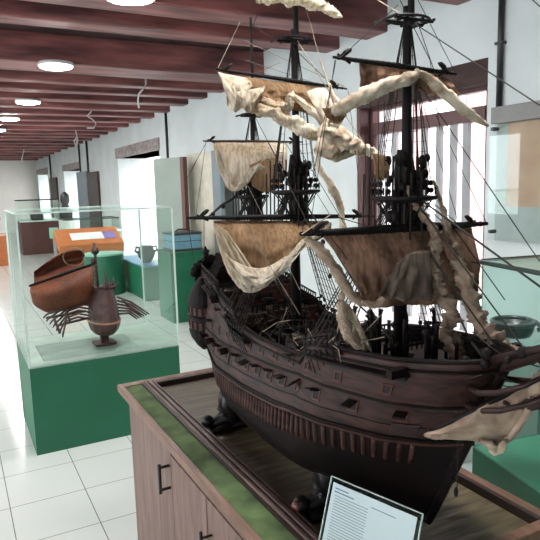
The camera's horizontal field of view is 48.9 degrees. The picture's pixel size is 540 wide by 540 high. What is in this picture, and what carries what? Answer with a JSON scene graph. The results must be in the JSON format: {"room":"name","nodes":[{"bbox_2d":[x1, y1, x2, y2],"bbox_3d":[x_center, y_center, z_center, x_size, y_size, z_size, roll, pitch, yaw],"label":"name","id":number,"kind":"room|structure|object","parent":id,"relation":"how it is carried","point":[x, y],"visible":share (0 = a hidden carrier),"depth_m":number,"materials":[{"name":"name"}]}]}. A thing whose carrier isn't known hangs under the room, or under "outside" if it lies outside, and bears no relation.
{"room":"museum","nodes":[
{"label":"museum","id":0,"kind":"room"},
{"bbox_2d":[0,116,19,120],"bbox_3d":[-4.052,-2.348,9.227,0.312,0.048,0.312,-6,9,-28],"label":"ceiling lamp","id":1,"kind":"object","parent":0,"point":[3,118],"visible":1,"depth_m":9.13,"materials":[{"name":"white"}]},
{"bbox_2d":[0,118,18,120],"bbox_3d":[-4.051,-2.337,9.229,0.284,0.026,0.284,-6,9,-28],"label":"diffuser","id":2,"kind":"object","parent":1,"relation":"attached to","point":[3,119],"depth_m":9.15,"materials":[{"name":"white plastic"}]},
{"bbox_2d":[0,160,38,232],"bbox_3d":[-11.887,-2.810,22.413,7.070,3.000,0.250,-6,9,-28],"label":"wall","id":3,"kind":"structure","parent":0,"point":[17,180],"depth_m":23.30,"materials":[{"name":"beige paint"}]},
{"bbox_2d":[0,23,270,51],"bbox_3d":[-5.377,-2.773,10.006,7.120,0.120,28.200,-6,9,-28],"label":"ceiling","id":4,"kind":"structure","parent":0,"point":[2,25],"depth_m":5.54,"materials":[{"name":"brown wood"}]},
{"bbox_2d":[0,159,37,160],"bbox_3d":[-11.549,-4.020,21.154,6.220,0.287,0.296,-6,9,-28],"label":"ceiling beam","id":5,"kind":"structure","parent":4,"relation":"attached to","point":[0,159],"depth_m":22.19,"materials":[{"name":"brown wood"}]},
{"bbox_2d":[0,157,42,158],"bbox_3d":[-10.934,-3.873,20.015,6.220,0.287,0.273,-6,9,-28],"label":"ceiling beam","id":6,"kind":"structure","parent":4,"relation":"attached to","point":[0,157],"depth_m":21.07,"materials":[{"name":"brown wood"}]},
{"bbox_2d":[0,154,47,156],"bbox_3d":[-10.321,-3.727,18.881,6.220,0.285,0.267,-6,9,-28],"label":"ceiling beam","id":7,"kind":"structure","parent":4,"relation":"attached to","point":[16,155],"depth_m":19.93,"materials":[{"name":"brown wood"}]},
{"bbox_2d":[0,152,53,154],"bbox_3d":[-9.707,-3.577,17.744,6.220,0.289,0.264,-6,9,-28],"label":"ceiling beam","id":8,"kind":"structure","parent":4,"relation":"attached to","point":[1,153],"depth_m":18.69,"materials":[{"name":"brown wood"}]},
{"bbox_2d":[0,149,60,151],"bbox_3d":[-9.093,-3.431,16.607,6.220,0.286,0.265,-6,9,-28],"label":"ceiling beam","id":9,"kind":"structure","parent":4,"relation":"attached to","point":[17,150],"depth_m":17.55,"materials":[{"name":"brown wood"}]},
{"bbox_2d":[0,147,67,149],"bbox_3d":[-8.527,-3.294,15.560,6.220,0.290,0.267,-6,9,-28],"label":"ceiling beam","id":10,"kind":"structure","parent":4,"relation":"attached to","point":[1,148],"depth_m":16.53,"materials":[{"name":"brown wood"}]},
{"bbox_2d":[0,143,74,146],"bbox_3d":[-8.031,-3.174,14.642,6.220,0.293,0.268,-6,9,-28],"label":"ceiling beam","id":11,"kind":"structure","parent":4,"relation":"attached to","point":[1,144],"depth_m":15.54,"materials":[{"name":"brown wood"}]},
{"bbox_2d":[0,140,82,143],"bbox_3d":[-7.487,-3.043,13.635,6.220,0.292,0.248,-6,9,-28],"label":"ceiling beam","id":12,"kind":"structure","parent":4,"relation":"attached to","point":[1,141],"depth_m":14.51,"materials":[{"name":"brown wood"}]},
{"bbox_2d":[0,137,91,140],"bbox_3d":[-6.968,-2.920,12.673,6.220,0.290,0.254,-6,9,-28],"label":"ceiling beam","id":13,"kind":"structure","parent":4,"relation":"attached to","point":[1,138],"depth_m":13.51,"materials":[{"name":"brown wood"}]},
{"bbox_2d":[0,133,99,137],"bbox_3d":[-6.590,-2.828,11.974,6.220,0.293,0.244,-6,9,-28],"label":"ceiling beam","id":14,"kind":"structure","parent":4,"relation":"attached to","point":[1,134],"depth_m":12.81,"materials":[{"name":"brown wood"}]},
{"bbox_2d":[0,130,107,134],"bbox_3d":[-6.213,-2.740,11.275,6.220,0.286,0.245,-6,9,-28],"label":"ceiling beam","id":15,"kind":"structure","parent":4,"relation":"attached to","point":[6,131],"depth_m":12.14,"materials":[{"name":"brown wood"}]},
{"bbox_2d":[0,125,117,131],"bbox_3d":[-5.834,-2.648,10.574,6.220,0.289,0.249,-6,9,-28],"label":"ceiling beam","id":16,"kind":"structure","parent":4,"relation":"attached to","point":[8,127],"depth_m":11.42,"materials":[{"name":"brown wood"}]},
{"bbox_2d":[0,120,128,127],"bbox_3d":[-5.434,-2.553,9.834,6.220,0.289,0.248,-6,9,-28],"label":"ceiling beam","id":17,"kind":"structure","parent":4,"relation":"attached to","point":[18,123],"depth_m":10.66,"materials":[{"name":"brown wood"}]},
{"bbox_2d":[0,115,140,122],"bbox_3d":[-5.060,-2.464,9.142,6.220,0.286,0.257,-6,9,-28],"label":"ceiling beam","id":18,"kind":"structure","parent":4,"relation":"attached to","point":[22,117],"depth_m":10.00,"materials":[{"name":"brown wood"}]},
{"bbox_2d":[74,131,78,145],"bbox_3d":[-3.956,-2.787,12.086,0.104,0.523,0.030,-6,9,-28],"label":"hanging wire","id":19,"kind":"object","parent":4,"relation":"hanging from","point":[76,138],"visible":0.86,"depth_m":12.10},
{"bbox_2d":[0,107,154,118],"bbox_3d":[-4.678,-2.372,8.434,6.220,0.287,0.247,-6,9,-28],"label":"ceiling beam","id":20,"kind":"structure","parent":4,"relation":"attached to","point":[3,111],"depth_m":9.20,"materials":[{"name":"brown wood"}]},
{"bbox_2d":[0,100,169,112],"bbox_3d":[-4.300,-2.281,7.734,6.220,0.288,0.224,-6,9,-28],"label":"ceiling beam","id":21,"kind":"structure","parent":4,"relation":"attached to","point":[3,103],"depth_m":8.55,"materials":[{"name":"brown wood"}]},
{"bbox_2d":[87,111,95,128],"bbox_3d":[-2.715,-2.392,9.015,0.151,0.493,0.024,-6,9,-28],"label":"hanging wire","id":22,"kind":"object","parent":4,"relation":"hanging from","point":[92,119],"visible":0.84,"depth_m":9.03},
{"bbox_2d":[0,91,187,105],"bbox_3d":[-3.935,-2.194,7.059,6.220,0.286,0.269,-6,9,-28],"label":"ceiling beam","id":23,"kind":"structure","parent":4,"relation":"attached to","point":[4,95],"depth_m":7.83,"materials":[{"name":"brown wood"}]},
{"bbox_2d":[15,98,40,104],"bbox_3d":[-3.060,-2.128,7.515,0.312,0.048,0.312,-6,9,-28],"label":"ceiling lamp","id":24,"kind":"object","parent":23,"relation":"attached to","point":[25,101],"visible":1,"depth_m":7.42,"materials":[{"name":"white"}]},
{"bbox_2d":[16,101,39,104],"bbox_3d":[-3.059,-2.117,7.516,0.284,0.026,0.284,-6,9,-28],"label":"diffuser","id":25,"kind":"object","parent":24,"relation":"attached to","point":[19,102],"depth_m":7.47,"materials":[{"name":"white plastic"}]},
{"bbox_2d":[0,82,207,98],"bbox_3d":[-3.592,-2.112,6.423,6.220,0.285,0.226,-6,9,-28],"label":"ceiling beam","id":26,"kind":"structure","parent":4,"relation":"attached to","point":[4,86],"depth_m":7.14,"materials":[{"name":"brown wood"}]},
{"bbox_2d":[0,69,224,92],"bbox_3d":[-3.295,-2.040,5.874,6.220,0.288,0.199,-6,9,-28],"label":"ceiling beam","id":27,"kind":"structure","parent":4,"relation":"attached to","point":[5,75],"depth_m":6.58,"materials":[{"name":"brown wood"}]},
{"bbox_2d":[0,29,263,83],"bbox_3d":[-2.908,-1.946,5.157,6.220,0.289,0.539,-6,9,-28],"label":"ceiling beam","id":28,"kind":"structure","parent":4,"relation":"attached to","point":[19,50],"depth_m":5.73,"materials":[{"name":"brown wood"}]},
{"bbox_2d":[38,59,73,70],"bbox_3d":[-1.937,-1.850,5.380,0.312,0.048,0.312,-6,9,-28],"label":"ceiling lamp","id":29,"kind":"object","parent":28,"relation":"attached to","point":[49,64],"visible":1,"depth_m":5.29,"materials":[{"name":"white"}]},
{"bbox_2d":[40,63,71,70],"bbox_3d":[-1.937,-1.839,5.381,0.284,0.026,0.284,-6,9,-28],"label":"diffuser","id":30,"kind":"object","parent":29,"relation":"attached to","point":[49,66],"depth_m":5.32,"materials":[{"name":"white plastic"}]},
{"bbox_2d":[137,79,146,107],"bbox_3d":[-1.445,-2.082,6.687,0.125,0.510,0.024,-6,9,-28],"label":"hanging wire","id":31,"kind":"object","parent":4,"relation":"hanging from","point":[142,89],"visible":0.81,"depth_m":6.69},
{"bbox_2d":[0,0,339,52],"bbox_3d":[-2.174,-1.770,3.800,6.220,0.290,0.246,-6,9,-28],"label":"ceiling beam","id":32,"kind":"structure","parent":4,"relation":"attached to","point":[19,12],"depth_m":4.38,"materials":[{"name":"brown wood"}]},
{"bbox_2d":[22,0,387,39],"bbox_3d":[-1.882,-1.699,3.260,6.220,0.292,0.299,-6,9,-28],"label":"ceiling beam","id":33,"kind":"structure","parent":4,"relation":"attached to","point":[359,16],"depth_m":4.15,"materials":[{"name":"brown wood"}]},
{"bbox_2d":[109,0,153,4],"bbox_3d":[-0.819,-1.606,3.475,0.312,0.048,0.312,-6,9,-28],"label":"ceiling lamp","id":34,"kind":"object","parent":33,"relation":"attached to","point":[124,2],"visible":1,"depth_m":3.53,"materials":[{"name":"white"}]},
{"bbox_2d":[423,0,470,4],"bbox_3d":[-1.419,-1.590,2.401,6.220,0.286,0.291,-6,9,-28],"label":"ceiling beam","id":35,"kind":"structure","parent":4,"relation":"attached to","point":[452,2],"depth_m":3.86,"materials":[{"name":"brown wood"}]},
{"bbox_2d":[0,232,471,539],"bbox_3d":[-5.292,0.279,10.447,7.120,0.050,28.200,-6,9,-28],"label":"floor","id":36,"kind":"structure","parent":0,"point":[85,492],"depth_m":3.52,"materials":[{"name":"tile"}]},
{"bbox_2d":[0,234,8,265],"bbox_3d":[-6.146,-0.426,13.040,0.690,0.650,0.740,-6,9,-28],"label":"plinth","id":37,"kind":"object","parent":36,"relation":"on","point":[3,244],"visible":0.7,"depth_m":12.85,"materials":[{"name":"orange wood"}]},
{"bbox_2d":[15,199,58,254],"bbox_3d":[-6.026,-1.145,15.471,0.990,1.370,1.040,-6,9,-28],"label":"display case","id":38,"kind":"object","parent":36,"relation":"on","point":[34,238],"visible":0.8,"depth_m":15.04,"materials":[{"name":"red wood"}]},
{"bbox_2d":[30,210,43,219],"bbox_3d":[-6.033,-1.435,15.373,0.300,0.268,0.300,-6,9,-28],"label":"chest","id":39,"kind":"object","parent":38,"relation":"on","point":[32,216],"visible":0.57,"depth_m":15.27,"materials":[{"name":"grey metal"}]},
{"bbox_2d":[49,227,58,256],"bbox_3d":[-4.132,-0.371,11.447,0.160,0.885,0.120,-6,9,-28],"label":"stand","id":40,"kind":"object","parent":36,"relation":"on","point":[56,228],"visible":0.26,"depth_m":11.38,"materials":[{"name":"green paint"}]},
{"bbox_2d":[59,192,74,229],"bbox_3d":[-4.088,-0.792,11.988,0.300,1.560,0.295,-6,9,-28],"label":"bust","id":41,"kind":"object","parent":36,"relation":"on","point":[64,197],"visible":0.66,"depth_m":11.85,"materials":[{"name":"metal"}]},
{"bbox_2d":[53,226,123,253],"bbox_3d":[-3.121,-0.251,10.293,1.060,0.922,0.672,-6,9,-28],"label":"lectern","id":42,"kind":"object","parent":36,"relation":"on","point":[105,238],"visible":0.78,"depth_m":10.14,"materials":[{"name":"orange wood"}]},
{"bbox_2d":[59,216,120,233],"bbox_3d":[-3.422,-0.467,11.361,1.040,1.060,0.640,-6,9,-28],"label":"glass display case","id":43,"kind":"object","parent":36,"relation":"on","point":[110,217],"visible":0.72,"depth_m":11.26,"materials":[{"name":"clear glass"}]},
{"bbox_2d":[4,204,179,455],"bbox_3d":[-1.210,0.316,4.072,0.945,1.475,0.780,-6,9,-28],"label":"glass display case","id":44,"kind":"object","parent":36,"relation":"on","point":[71,398],"visible":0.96,"depth_m":3.79,"materials":[{"name":"green paint"}]},
{"bbox_3d":[-1.230,0.516,3.990,0.600,0.008,0.420,-6,9,-28],"label":"acrylic riser","id":45,"kind":"object","parent":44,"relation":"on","visible":0},
{"bbox_2d":[29,243,148,346],"bbox_3d":[-1.181,0.166,3.982,0.801,0.686,0.393,-6,9,-28],"label":"museum artifacts","id":46,"kind":"object","parent":45,"relation":"on","point":[63,283],"visible":1,"depth_m":3.90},
{"bbox_2d":[84,251,125,294],"bbox_3d":[-2.547,0.048,9.155,0.620,0.625,0.620,-6,9,-28],"label":"plinth","id":47,"kind":"object","parent":36,"relation":"on","point":[112,262],"visible":0.62,"depth_m":8.93,"materials":[{"name":"green paint"}]},
{"bbox_2d":[124,255,159,300],"bbox_3d":[-1.952,0.093,9.167,0.410,0.500,1.570,-6,9,-28],"label":"plinth","id":48,"kind":"object","parent":36,"relation":"on","point":[132,263],"visible":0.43,"depth_m":8.64,"materials":[{"name":"green paint"}]},
{"bbox_2d":[134,245,157,262],"bbox_3d":[-1.831,-0.239,8.818,0.274,0.250,0.260,1,9,15],"label":"glazed pot","id":49,"kind":"object","parent":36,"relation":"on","point":[148,252],"visible":0.82,"depth_m":8.73,"materials":[{"name":"ceramic"}]},
{"bbox_2d":[153,157,189,248],"bbox_3d":[-1.279,-0.478,7.845,0.587,1.970,0.140,5,11,39],"label":"panel","id":50,"kind":"object","parent":36,"relation":"on","point":[170,174],"visible":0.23,"depth_m":7.73,"materials":[{"name":"grey"}]},
{"bbox_2d":[156,248,209,323],"bbox_3d":[-1.052,0.167,7.289,0.500,0.840,0.520,-6,9,-28],"label":"plinth","id":51,"kind":"object","parent":36,"relation":"on","point":[184,261],"visible":0.57,"depth_m":7.04,"materials":[{"name":"green paint"}]},
{"bbox_2d":[163,228,202,251],"bbox_3d":[-1.060,-0.373,7.186,0.370,0.259,0.370,-6,9,-28],"label":"chest","id":52,"kind":"object","parent":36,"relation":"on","point":[182,241],"visible":0.79,"depth_m":7.06,"materials":[{"name":"paint"}]},
{"bbox_2d":[187,151,214,254],"bbox_3d":[-0.859,-0.495,7.709,0.140,2.020,0.645,-7,10,-34],"label":"panel","id":53,"kind":"object","parent":36,"relation":"on","point":[205,200],"visible":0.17,"depth_m":7.60,"materials":[{"name":"beige fabric"}]},
{"bbox_2d":[211,149,225,252],"bbox_3d":[-0.609,-0.439,7.269,0.140,2.020,0.383,-4,9,-19],"label":"panel","id":54,"kind":"object","parent":36,"relation":"on","point":[217,180],"visible":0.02,"depth_m":7.15,"materials":[{"name":"grey metal"}]},
{"bbox_2d":[117,368,539,539],"bbox_3d":[0.036,0.920,1.978,0.663,0.812,1.556,-6,9,-28],"label":"display cabinet","id":55,"kind":"object","parent":36,"relation":"on","point":[191,482],"visible":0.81,"depth_m":1.75,"materials":[{"name":"brown wood"}]},
{"bbox_2d":[201,391,246,434],"bbox_3d":[-0.062,0.464,2.084,0.388,0.141,0.094,-6,9,-28],"label":"cradle","id":56,"kind":"object","parent":55,"relation":"on","point":[226,419],"visible":0.39,"depth_m":2.01,"materials":[{"name":"black metal"}]},
{"bbox_2d":[291,472,379,523],"bbox_3d":[0.223,0.534,1.549,0.395,0.141,0.094,-6,9,-28],"label":"cradle","id":57,"kind":"object","parent":55,"relation":"on","point":[312,506],"visible":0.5,"depth_m":1.48,"materials":[{"name":"black metal"}]},
{"bbox_2d":[186,0,539,524],"bbox_3d":[0.218,-0.167,1.422,0.596,1.450,1.712,-7,10,-35],"label":"model","id":58,"kind":"object","parent":57,"relation":"on","point":[396,415],"visible":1,"depth_m":1.31},
{"bbox_2d":[319,476,423,539],"bbox_3d":[0.210,0.544,1.240,0.090,0.157,0.229,-10,12,-44],"label":"card holder","id":59,"kind":"object","parent":55,"relation":"on","point":[351,515],"visible":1,"depth_m":1.24,"materials":[{"name":"plastic"}]},
{"bbox_2d":[329,303,539,462],"bbox_3d":[0.923,0.689,4.277,0.630,0.560,1.850,-6,9,-28],"label":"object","id":60,"kind":"structure","parent":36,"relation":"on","point":[529,428],"depth_m":3.61,"materials":[{"name":"white"}]},
{"bbox_2d":[472,255,539,508],"bbox_3d":[1.558,0.698,1.473,1.100,1.310,1.940,-4,9,-16],"label":"glass display case","id":61,"kind":"object","parent":36,"relation":"on","point":[516,471],"visible":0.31,"depth_m":2.12,"materials":[{"name":"green paint"}]},
{"bbox_3d":[0.753,0.456,1.861,0.220,0.519,0.220,-6,9,-28],"label":"acrylic riser","id":62,"kind":"object","parent":61,"relation":"in","visible":0},
{"bbox_2d":[490,315,539,338],"bbox_3d":[0.751,0.175,1.824,0.150,0.049,0.136,-6,9,-28],"label":"metal bowl","id":63,"kind":"object","parent":62,"relation":"on","point":[523,327],"visible":0.91,"depth_m":1.78,"materials":[{"name":"green metal"}]},
{"bbox_2d":[35,0,539,433],"bbox_3d":[-2.470,-1.528,11.737,0.620,3.000,27.600,-6,9,-28],"label":"wall","id":64,"kind":"structure","parent":0,"point":[470,28],"depth_m":5.23,"materials":[{"name":"white paint"}]},
{"bbox_2d":[36,167,47,174],"bbox_3d":[-8.125,-3.662,22.019,0.650,0.190,2.800,-6,9,-28],"label":"trim","id":65,"kind":"structure","parent":64,"relation":"attached to","point":[43,170],"depth_m":21.62,"materials":[{"name":"brown wood"}]},
{"bbox_2d":[48,154,51,177],"bbox_3d":[-7.356,-3.092,19.992,0.058,1.600,0.060,-6,9,-28],"label":"conduit","id":66,"kind":"object","parent":64,"relation":"attached to","point":[48,154],"visible":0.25,"depth_m":19.91,"materials":[{"name":"black metal"}]},
{"bbox_2d":[49,177,59,218],"bbox_3d":[-7.086,-2.038,19.645,0.060,2.000,1.300,-6,9,-28],"label":"door","id":67,"kind":"structure","parent":64,"relation":"in","point":[53,181],"depth_m":19.38,"materials":[{"name":"brown wood"}]},
{"bbox_2d":[62,162,78,170],"bbox_3d":[-5.361,-2.939,16.914,0.650,0.170,2.600,-6,9,-28],"label":"trim","id":68,"kind":"structure","parent":64,"relation":"attached to","point":[72,166],"depth_m":16.64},
{"bbox_2d":[78,144,80,171],"bbox_3d":[-4.949,-2.563,15.526,0.049,1.500,0.050,-6,9,-28],"label":"conduit","id":69,"kind":"object","parent":64,"relation":"attached to","point":[78,144],"visible":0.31,"depth_m":15.45,"materials":[{"name":"black metal"}]},
{"bbox_2d":[76,171,90,227],"bbox_3d":[-4.781,-1.502,15.354,0.060,2.040,1.300,-6,9,-28],"label":"door","id":70,"kind":"structure","parent":64,"relation":"in","point":[82,184],"depth_m":15.22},
{"bbox_2d":[85,141,88,172],"bbox_3d":[-4.476,-2.450,14.652,0.058,1.500,0.060,-6,9,-28],"label":"conduit","id":71,"kind":"object","parent":64,"relation":"attached to","point":[86,144],"visible":0.44,"depth_m":14.58,"materials":[{"name":"black metal"}]},
{"bbox_2d":[87,171,102,227],"bbox_3d":[-4.201,-1.347,14.315,0.050,2.000,1.100,-6,9,-28],"label":"door","id":72,"kind":"structure","parent":64,"relation":"in","point":[92,177],"depth_m":14.12,"materials":[{"name":"wood"}]},
{"bbox_2d":[115,137,159,158],"bbox_3d":[-2.211,-2.248,11.069,0.650,0.200,2.850,-6,9,-28],"label":"trim","id":73,"kind":"structure","parent":64,"relation":"attached to","point":[153,144],"depth_m":10.71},
{"bbox_2d":[164,113,168,157],"bbox_3d":[-1.614,-2.053,9.295,0.039,0.790,0.040,-6,9,-28],"label":"conduit","id":74,"kind":"object","parent":64,"relation":"attached to","point":[165,114],"visible":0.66,"depth_m":9.27,"materials":[{"name":"black metal"}]},
{"bbox_2d":[357,109,368,296],"bbox_3d":[0.818,-0.271,5.188,0.094,2.205,0.039,-6,9,-28],"label":"trim","id":75,"kind":"structure","parent":64,"relation":"attached to","point":[362,114],"depth_m":5.07,"materials":[{"name":"brown wood"}]},
{"bbox_2d":[357,58,487,108],"bbox_3d":[1.177,-1.368,4.462,0.254,0.154,1.398,-6,9,-28],"label":"trim","id":76,"kind":"structure","parent":64,"relation":"attached to","point":[470,75],"depth_m":4.00,"materials":[{"name":"brown wood"}]},
{"bbox_2d":[369,86,487,330],"bbox_3d":[1.220,-0.202,4.637,0.090,2.205,1.400,-6,9,-28],"label":"window","id":77,"kind":"structure","parent":64,"relation":"in","point":[453,118],"depth_m":4.36,"materials":[{"name":"grey paint"}]},
{"bbox_2d":[494,0,506,106],"bbox_3d":[1.418,-1.494,3.650,0.040,0.968,0.060,-6,9,-28],"label":"conduit","id":78,"kind":"object","parent":64,"relation":"attached to","point":[500,42],"visible":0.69,"depth_m":3.66,"materials":[{"name":"black metal"}]},
{"bbox_2d":[488,100,539,243],"bbox_3d":[1.815,-0.505,3.037,0.090,0.830,1.710,-6,9,-28],"label":"case","id":79,"kind":"object","parent":64,"relation":"attached to","point":[517,190],"visible":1,"depth_m":3.62,"materials":[{"name":"glass"}]},
{"label":"outside","id":80,"kind":"structure","parent":0,"visible":0},
{"bbox_2d":[151,230,481,332],"bbox_3d":[0.296,-0.994,18.334,10.280,0.080,48.000,-6,9,-28],"label":"ground","id":81,"kind":"structure","parent":80,"point":[153,233],"depth_m":7.52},
{"bbox_2d":[147,92,485,289],"bbox_3d":[-1.855,-2.885,17.499,0.300,4.000,35.000,-6,9,-28],"label":"wall","id":82,"kind":"structure","parent":81,"relation":"on","point":[478,99],"depth_m":8.45,"materials":[{"name":"white paint"}]},
{"bbox_2d":[429,96,465,221],"bbox_3d":[2.568,-1.725,8.628,0.250,4.000,0.450,-6,9,-28],"label":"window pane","id":83,"kind":"structure","parent":82,"relation":"attached to","point":[442,106],"depth_m":8.53,"materials":[{"name":"white glass"}]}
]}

